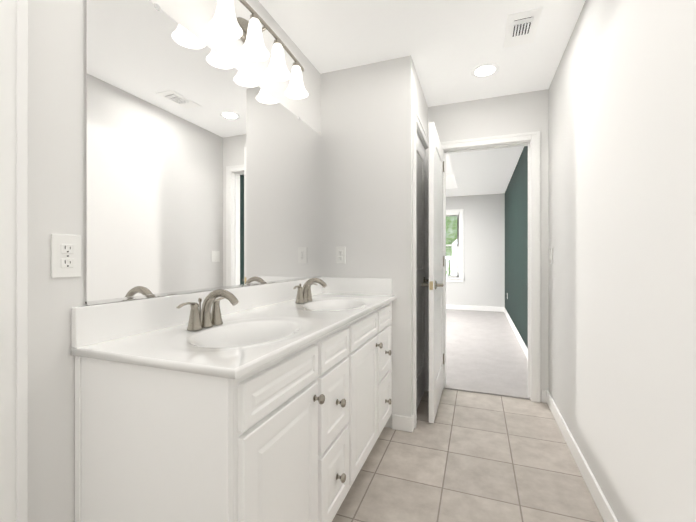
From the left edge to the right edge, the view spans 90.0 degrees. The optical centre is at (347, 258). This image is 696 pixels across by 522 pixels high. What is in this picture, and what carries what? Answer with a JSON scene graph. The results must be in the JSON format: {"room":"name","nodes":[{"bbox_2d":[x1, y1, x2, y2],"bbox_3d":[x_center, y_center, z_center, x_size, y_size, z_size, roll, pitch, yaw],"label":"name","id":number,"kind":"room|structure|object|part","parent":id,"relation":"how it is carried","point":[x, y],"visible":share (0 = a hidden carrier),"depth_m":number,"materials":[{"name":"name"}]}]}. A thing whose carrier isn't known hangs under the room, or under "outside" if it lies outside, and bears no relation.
{"room":"bathroom","nodes":[
{"label":"bathroom","id":0,"kind":"room"},
{"bbox_2d":[28,0,320,521],"bbox_3d":[-0.397,-0.280,2.102,0.120,2.800,2.714,0,0,20],"label":"wall","id":1,"kind":"structure","parent":0,"point":[56,103],"depth_m":0.93,"materials":[{"name":"white paint"}]},
{"bbox_2d":[0,0,27,521],"bbox_3d":[-0.943,0.066,0.432,0.023,2.107,0.894,0,0,20],"label":"door frame","id":2,"kind":"structure","parent":1,"relation":"attached to","point":[13,260],"depth_m":0.82,"materials":[{"name":"white paint"}]},
{"bbox_2d":[51,234,80,277],"bbox_3d":[-0.761,-0.005,0.942,0.008,0.116,0.072,0,0,20],"label":"electrical outlet","id":3,"kind":"object","parent":1,"relation":"attached to","point":[65,256],"visible":1,"depth_m":0.94,"materials":[{"name":"white plastic"}]},
{"bbox_2d":[85,0,320,304],"bbox_3d":[-0.468,-0.371,1.725,0.009,1.010,1.574,0,0,20],"label":"mirror","id":4,"kind":"object","parent":1,"relation":"attached to","point":[202,166],"visible":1,"depth_m":1.30,"materials":[{"name":"clear glass"}]},
{"bbox_2d":[208,0,307,98],"bbox_3d":[-0.404,-1.028,1.672,0.165,0.224,0.742,0,0,20],"label":"sconce","id":5,"kind":"object","parent":1,"relation":"attached to","point":[224,23],"visible":0.98,"depth_m":1.61,"materials":[{"name":"white glass"}]},
{"bbox_2d":[321,55,413,427],"bbox_3d":[0.124,-0.280,2.406,0.643,2.800,0.100,0,0,20],"label":"wall","id":6,"kind":"structure","parent":0,"point":[366,165],"depth_m":2.33,"materials":[{"name":"white paint"}]},
{"bbox_2d":[336,247,345,263],"bbox_3d":[-0.051,-0.020,2.414,0.072,0.116,0.008,0,0,20],"label":"outlet","id":7,"kind":"object","parent":6,"relation":"attached to","point":[340,255],"visible":1,"depth_m":2.41,"materials":[{"name":"white plastic"}]},
{"bbox_2d":[392,414,412,431],"bbox_3d":[0.354,1.072,2.260,0.136,0.095,0.013,0,0,20],"label":"baseboard","id":8,"kind":"structure","parent":6,"relation":"attached to","point":[402,423],"depth_m":2.25,"materials":[{"name":"white paint"}]},
{"bbox_2d":[412,108,428,427],"bbox_3d":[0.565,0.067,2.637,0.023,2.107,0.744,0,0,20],"label":"door frame","id":9,"kind":"structure","parent":6,"relation":"attached to","point":[416,122],"depth_m":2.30,"materials":[{"name":"white paint"}]},
{"bbox_2d":[417,134,428,407],"bbox_3d":[0.559,0.097,2.639,0.105,2.022,0.604,0,0,20],"label":"door","id":10,"kind":"structure","parent":6,"relation":"in","point":[420,269],"depth_m":2.71,"materials":[{"name":"white paint"}]},
{"bbox_2d":[414,66,426,133],"bbox_3d":[0.507,-1.305,2.659,0.100,0.750,0.640,0,0,20],"label":"wall","id":11,"kind":"structure","parent":0,"point":[420,104],"depth_m":2.62,"materials":[{"name":"white paint"}]},
{"bbox_2d":[258,0,584,106],"bbox_3d":[-0.016,-1.361,0.719,1.800,0.100,4.840,0,0,20],"label":"ceiling","id":12,"kind":"structure","parent":0,"point":[448,46],"depth_m":2.08,"materials":[{"name":"white paint"}]},
{"bbox_2d":[471,63,498,77],"bbox_3d":[0.957,-1.308,2.432,0.186,0.004,0.186,0,0,20],"label":"recessed light","id":13,"kind":"object","parent":12,"relation":"in","point":[495,66],"depth_m":2.42,"materials":[{"name":"white paint"}]},
{"bbox_3d":[0.957,-1.307,2.431,0.132,0.001,0.132,0,0,20],"label":"recessed ceiling light lens","id":14,"kind":"part","parent":13,"relation":"part of","materials":[{"name":"white plastic"}]},
{"bbox_2d":[503,7,542,48],"bbox_3d":[0.991,-1.305,1.990,0.170,0.010,0.315,0,0,20],"label":"ceiling vent","id":15,"kind":"object","parent":12,"relation":"in","point":[510,40],"depth_m":1.97,"materials":[{"name":"white metal"}]},
{"bbox_3d":[0.982,-1.304,1.964,0.094,0.002,0.148,0,0,20],"label":"dark ceiling air vent","id":16,"kind":"part","parent":15,"relation":"part of","materials":[{"name":"white metal"}]},
{"bbox_2d":[427,105,427,136],"bbox_3d":[0.633,-0.280,2.996,0.100,2.800,0.080,0,0,20],"label":"wall jog","id":17,"kind":"object","parent":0,"point":[427,120],"visible":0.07,"depth_m":2.98,"materials":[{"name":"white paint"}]},
{"bbox_2d":[446,154,453,174],"bbox_3d":[0.664,-1.639,5.652,3.750,0.080,4.680,0,0,20],"label":"ceiling","id":18,"kind":"structure","parent":0,"point":[449,170],"depth_m":6.14,"materials":[{"name":"white paint"}]},
{"bbox_2d":[446,175,459,196],"bbox_3d":[0.911,-1.468,7.577,2.870,0.260,0.900,0,0,20],"label":"ceiling soffit","id":19,"kind":"structure","parent":0,"point":[451,188],"depth_m":6.72,"materials":[{"name":"white paint"}]},
{"bbox_2d":[332,389,603,521],"bbox_3d":[-0.017,1.149,0.715,1.800,0.060,4.832,0,0,20],"label":"floor","id":20,"kind":"structure","parent":0,"point":[470,457],"depth_m":1.83,"materials":[{"name":"beige tile"}]},
{"bbox_2d":[71,277,396,521],"bbox_3d":[-0.210,0.614,1.612,0.568,1.011,1.618,0,0,20],"label":"bathroom vanity","id":21,"kind":"object","parent":20,"relation":"on","point":[270,402],"visible":1,"depth_m":0.96,"materials":[{"name":"white paint"}]},
{"bbox_2d":[71,277,396,378],"bbox_3d":[-0.221,0.248,1.616,0.546,0.227,1.618,0,0,20],"label":"countertop","id":22,"kind":"structure","parent":21,"relation":"on","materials":[{"name":"stone"}]},
{"bbox_2d":[446,193,504,306],"bbox_3d":[2.462,-0.278,7.543,1.700,2.800,0.120,0,0,20],"label":"wall","id":23,"kind":"structure","parent":0,"point":[483,284],"depth_m":7.35,"materials":[{"name":"white paint"}]},
{"bbox_2d":[446,209,464,281],"bbox_3d":[2.042,-0.266,7.676,1.010,1.575,0.165,0,0,20],"label":"window","id":24,"kind":"structure","parent":23,"relation":"in","point":[460,244],"depth_m":7.58,"materials":[{"name":"white paint"}]},
{"bbox_2d":[446,214,458,274],"bbox_3d":[2.039,-0.296,7.667,0.776,1.322,0.033,0,0,20],"label":"window blinds","id":25,"kind":"object","parent":24,"relation":"attached to","point":[452,244],"visible":0.31,"depth_m":7.58,"materials":[{"name":"white plastic"}]},
{"bbox_2d":[446,304,503,311],"bbox_3d":[1.478,1.067,7.838,3.750,0.110,0.013,0,0,20],"label":"baseboard","id":26,"kind":"structure","parent":23,"relation":"attached to","point":[478,308],"depth_m":7.37,"materials":[{"name":"white paint"}]},
{"bbox_2d":[448,146,523,195],"bbox_3d":[2.009,-1.469,5.152,0.880,0.260,4.680,0,0,20],"label":"ceiling","id":27,"kind":"structure","parent":0,"point":[483,172],"depth_m":5.26,"materials":[{"name":"white paint"}]},
{"bbox_2d":[444,309,529,399],"bbox_3d":[0.722,1.145,5.636,3.870,0.072,4.908,0,0,20],"label":"floor","id":28,"kind":"structure","parent":0,"point":[485,353],"depth_m":3.92,"materials":[{"name":"beige carpet"}]},
{"bbox_2d":[428,89,548,401],"bbox_3d":[-0.118,-0.280,3.382,3.870,2.800,0.120,0,0,20],"label":"wall","id":29,"kind":"structure","parent":0,"point":[496,116],"depth_m":2.77,"materials":[{"name":"white paint"}]},
{"bbox_2d":[421,122,443,422],"bbox_3d":[0.676,0.097,2.651,0.147,2.022,0.668,0,0,20],"label":"end door","id":30,"kind":"structure","parent":29,"relation":"in","point":[434,284],"depth_m":2.42,"materials":[{"name":"white paint"}]},
{"bbox_3d":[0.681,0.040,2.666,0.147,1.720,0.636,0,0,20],"label":"handle","id":31,"kind":"part","parent":30,"relation":"part of","materials":[{"name":"silver metal"}]},
{"bbox_2d":[440,131,539,402],"bbox_3d":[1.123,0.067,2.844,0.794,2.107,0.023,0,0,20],"label":"door frame","id":32,"kind":"structure","parent":29,"relation":"attached to","point":[534,137],"depth_m":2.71,"materials":[{"name":"white paint"}]},
{"bbox_2d":[542,390,546,402],"bbox_3d":[1.523,1.073,2.700,0.034,0.095,0.013,0,0,20],"label":"baseboard","id":33,"kind":"structure","parent":29,"relation":"attached to","point":[544,396],"depth_m":2.69,"materials":[{"name":"white paint"}]},
{"bbox_2d":[505,0,695,521],"bbox_3d":[1.631,-0.280,2.720,0.130,2.800,9.740,0,0,20],"label":"wall","id":34,"kind":"structure","parent":0,"point":[622,234],"depth_m":1.30,"materials":[{"name":"white paint"}]},
{"bbox_2d":[504,307,527,358],"bbox_3d":[2.415,1.066,4.999,0.013,0.110,4.680,0,0,20],"label":"baseboard","id":35,"kind":"structure","parent":34,"relation":"attached to","point":[521,342],"depth_m":4.76,"materials":[{"name":"white paint"}]},
{"bbox_2d":[549,247,552,262],"bbox_3d":[1.508,-0.020,2.590,0.010,0.116,0.118,0,0,20],"label":"light switch","id":36,"kind":"object","parent":34,"relation":"attached to","point":[550,255],"visible":1,"depth_m":2.56,"materials":[{"name":"white plastic"}]},
{"bbox_2d":[547,391,617,521],"bbox_3d":[0.727,1.072,0.495,0.013,0.095,4.700,0,0,20],"label":"baseboard","id":37,"kind":"structure","parent":34,"relation":"attached to","point":[602,503],"depth_m":1.76,"materials":[{"name":"white paint"}]}
]}

